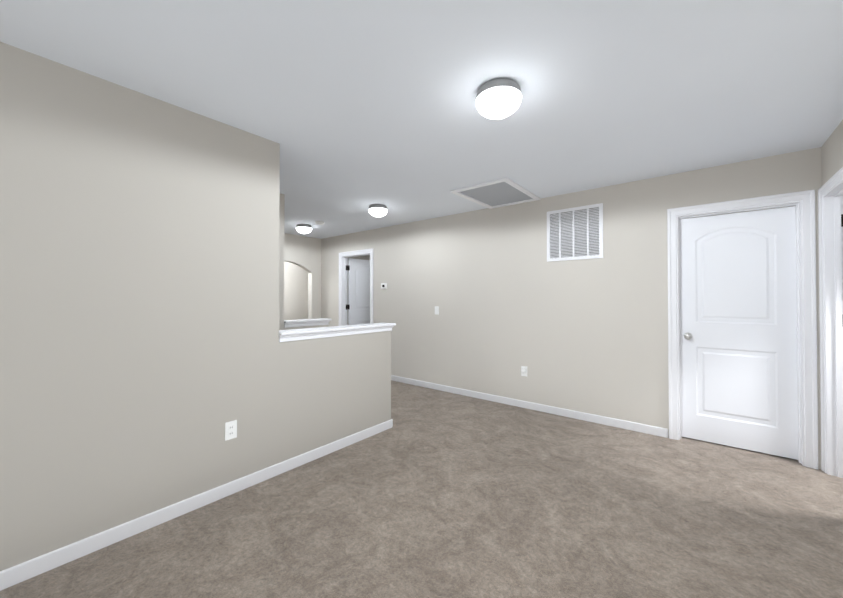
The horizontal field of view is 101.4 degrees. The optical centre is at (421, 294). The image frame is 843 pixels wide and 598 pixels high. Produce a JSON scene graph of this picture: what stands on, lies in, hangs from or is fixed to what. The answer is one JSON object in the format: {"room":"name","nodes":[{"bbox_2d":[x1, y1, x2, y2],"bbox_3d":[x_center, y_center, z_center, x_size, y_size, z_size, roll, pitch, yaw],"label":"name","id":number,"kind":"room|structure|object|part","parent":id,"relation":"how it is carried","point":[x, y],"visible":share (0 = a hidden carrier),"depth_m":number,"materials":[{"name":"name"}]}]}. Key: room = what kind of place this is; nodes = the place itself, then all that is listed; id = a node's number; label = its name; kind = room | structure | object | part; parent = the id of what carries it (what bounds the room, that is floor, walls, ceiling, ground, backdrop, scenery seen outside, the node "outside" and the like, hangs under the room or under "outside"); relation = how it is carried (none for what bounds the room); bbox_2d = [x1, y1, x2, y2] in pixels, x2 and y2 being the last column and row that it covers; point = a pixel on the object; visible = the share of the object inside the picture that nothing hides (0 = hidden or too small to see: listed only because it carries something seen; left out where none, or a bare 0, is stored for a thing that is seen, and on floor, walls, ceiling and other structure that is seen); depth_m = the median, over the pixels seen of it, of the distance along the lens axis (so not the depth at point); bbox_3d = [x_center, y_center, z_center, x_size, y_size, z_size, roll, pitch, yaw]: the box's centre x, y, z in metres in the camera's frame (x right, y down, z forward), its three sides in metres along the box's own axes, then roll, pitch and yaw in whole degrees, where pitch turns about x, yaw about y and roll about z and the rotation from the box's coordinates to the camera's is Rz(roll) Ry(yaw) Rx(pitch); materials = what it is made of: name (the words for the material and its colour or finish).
{"room":"upstairs landing","nodes":[
{"label":"upstairs landing","id":0,"kind":"room"},
{"bbox_2d":[0,42,390,570],"bbox_3d":[-1.647,0.093,1.913,0.120,2.440,4.103,0,-1,39],"label":"wall","id":1,"kind":"structure","parent":0,"point":[139,300],"depth_m":1.90,"materials":[{"name":"paint"}]},
{"bbox_2d":[0,419,392,590],"bbox_3d":[-1.592,1.274,1.865,0.018,0.082,4.117,0,-1,39],"label":"baseboard","id":2,"kind":"structure","parent":1,"relation":"attached to","point":[24,571],"depth_m":1.97,"materials":[{"name":"white wood"}]},
{"bbox_2d":[225,420,236,440],"bbox_3d":[-1.259,0.897,2.280,0.009,0.116,0.072,0,-1,39],"label":"electrical outlet","id":3,"kind":"object","parent":1,"relation":"attached to","point":[230,429],"visible":1,"depth_m":2.28,"materials":[{"name":"white plastic"}]},
{"bbox_2d":[279,323,395,341],"bbox_3d":[-0.714,0.322,3.057,0.192,0.074,1.219,0,-1,39],"label":"trim","id":4,"kind":"structure","parent":1,"relation":"on","point":[306,333],"depth_m":2.90,"materials":[{"name":"white wood"}]},
{"bbox_2d":[284,261,307,319],"bbox_3d":[-4.028,0.137,6.101,0.100,2.440,7.590,0,-1,39],"label":"wall","id":5,"kind":"structure","parent":0,"point":[295,292],"depth_m":7.57,"materials":[{"name":"paint"}]},
{"bbox_2d":[279,193,327,329],"bbox_3d":[-2.518,0.101,2.666,0.120,2.440,4.170,0,-1,39],"label":"wall","id":6,"kind":"structure","parent":0,"point":[281,262],"depth_m":3.79,"materials":[{"name":"paint"}]},
{"bbox_2d":[284,318,331,327],"bbox_3d":[-1.370,0.333,4.073,0.192,0.074,0.606,0,-1,39],"label":"trim","id":7,"kind":"structure","parent":6,"relation":"on","point":[305,322],"depth_m":4.00,"materials":[{"name":"white wood"}]},
{"bbox_2d":[284,233,369,324],"bbox_3d":[-3.090,0.129,5.336,0.120,2.440,7.590,0,-1,39],"label":"wall","id":8,"kind":"structure","parent":0,"point":[304,252],"depth_m":6.51,"materials":[{"name":"paint"}]},
{"bbox_2d":[0,380,842,597],"bbox_3d":[-0.458,1.387,3.186,9.500,0.120,8.000,0,-1,39],"label":"floor","id":9,"kind":"structure","parent":0,"point":[432,493],"depth_m":1.96,"materials":[{"name":"carpet"}]},
{"bbox_2d":[0,0,842,238],"bbox_3d":[-0.458,-1.173,3.213,9.500,0.120,8.000,0,-1,39],"label":"ceiling","id":10,"kind":"structure","parent":0,"point":[355,109],"depth_m":1.82,"materials":[{"name":"paint"}]},
{"bbox_2d":[296,224,311,233],"bbox_3d":[-1.846,-1.023,5.418,0.234,0.133,0.234,0,-1,39],"label":"light","id":11,"kind":"object","parent":10,"relation":"attached to","point":[304,228],"visible":1,"depth_m":5.34,"materials":[{"name":"white glass"}]},
{"bbox_2d":[315,221,323,224],"bbox_3d":[-1.529,-1.072,5.180,0.131,0.040,0.131,0,-1,39],"label":"smoke detector","id":12,"kind":"object","parent":10,"relation":"attached to","point":[319,222],"visible":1,"depth_m":5.14,"materials":[{"name":"white plastic"}]},
{"bbox_2d":[369,204,386,216],"bbox_3d":[-0.542,-1.035,4.294,0.234,0.133,0.234,0,-1,39],"label":"light","id":13,"kind":"object","parent":10,"relation":"attached to","point":[377,210],"visible":1,"depth_m":4.21,"materials":[{"name":"white glass"}]},
{"bbox_3d":[-0.542,-1.010,4.293,0.234,0.082,0.234,0,-1,39],"label":"lamp shade","id":14,"kind":"part","parent":13,"relation":"part of","materials":[{"name":"white glass"}]},
{"bbox_2d":[450,177,540,208],"bbox_3d":[0.838,-1.097,3.814,0.650,0.020,0.890,0,-1,39],"label":"attic hatch","id":15,"kind":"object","parent":10,"relation":"attached to","point":[503,192],"depth_m":3.76,"materials":[{"name":"white paint"}]},
{"bbox_2d":[476,78,521,118],"bbox_3d":[0.424,-1.057,1.903,0.247,0.140,0.247,0,-1,39],"label":"flush light","id":16,"kind":"object","parent":10,"relation":"attached to","point":[498,98],"visible":1,"depth_m":1.82,"materials":[{"name":"white glass"}]},
{"bbox_2d":[321,147,821,468],"bbox_3d":[0.586,0.122,4.676,6.653,2.440,0.120,0,-1,39],"label":"wall","id":17,"kind":"structure","parent":0,"point":[589,336],"depth_m":3.91,"materials":[{"name":"paint"}]},
{"bbox_2d":[339,248,372,325],"bbox_3d":[-1.112,0.297,6.057,0.903,2.120,0.161,0,-1,39],"label":"door frame","id":18,"kind":"structure","parent":17,"relation":"attached to","point":[343,280],"depth_m":6.26,"materials":[{"name":"white wood"}]},
{"bbox_2d":[346,258,369,324],"bbox_3d":[-1.099,0.343,6.592,0.161,2.015,0.798,0,-1,39],"label":"door","id":19,"kind":"structure","parent":17,"relation":"in","point":[358,306],"depth_m":6.49,"materials":[{"name":"white wood"}]},
{"bbox_2d":[381,283,386,288],"bbox_3d":[-0.607,-0.138,5.556,0.124,0.090,0.025,0,-1,39],"label":"thermostat","id":20,"kind":"object","parent":17,"relation":"attached to","point":[383,285],"visible":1,"depth_m":5.54,"materials":[{"name":"white plastic"}]},
{"bbox_2d":[435,306,438,314],"bbox_3d":[0.216,0.225,4.892,0.072,0.116,0.012,0,-1,39],"label":"switch plate","id":21,"kind":"object","parent":17,"relation":"attached to","point":[436,309],"visible":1,"depth_m":4.88,"materials":[{"name":"white plastic"}]},
{"bbox_2d":[521,366,526,376],"bbox_3d":[1.203,0.906,4.061,0.072,0.116,0.042,0,-1,39],"label":"outlet","id":22,"kind":"object","parent":17,"relation":"attached to","point":[523,370],"visible":1,"depth_m":4.06,"materials":[{"name":"white plastic"}]},
{"bbox_2d":[391,375,667,437],"bbox_3d":[0.744,1.301,4.451,3.977,0.082,0.018,0,-1,39],"label":"baseboard","id":23,"kind":"structure","parent":17,"relation":"attached to","point":[653,430],"depth_m":3.89,"materials":[{"name":"white wood"}]},
{"bbox_2d":[547,203,602,261],"bbox_3d":[1.646,-0.657,3.732,0.574,0.566,0.016,0,-1,39],"label":"air vent","id":24,"kind":"object","parent":17,"relation":"in","point":[575,233],"visible":1,"depth_m":3.72,"materials":[{"name":"grey metal"}]},
{"bbox_2d":[680,206,797,459],"bbox_3d":[2.688,0.305,2.964,0.756,2.015,0.098,0,-1,39],"label":"door","id":25,"kind":"structure","parent":17,"relation":"in","point":[738,313],"depth_m":2.95,"materials":[{"name":"white wood"}]},
{"bbox_2d":[667,167,842,477],"bbox_3d":[2.497,0.260,2.588,1.096,2.120,0.982,0,-1,39],"label":"door frame","id":26,"kind":"structure","parent":17,"relation":"attached to","point":[803,202],"depth_m":2.63,"materials":[{"name":"white wood"}]},
{"bbox_2d":[841,214,842,319],"bbox_3d":[3.327,0.297,2.261,0.739,2.015,0.161,0,-1,39],"label":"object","id":27,"kind":"structure","parent":26,"relation":"attached to","point":[842,226],"depth_m":2.50,"materials":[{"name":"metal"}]},
{"bbox_2d":[821,120,842,185],"bbox_3d":[1.330,0.077,0.418,0.120,2.440,5.544,0,-1,39],"label":"wall","id":28,"kind":"structure","parent":0,"point":[832,156],"depth_m":2.39,"materials":[{"name":"paint"}]}
]}

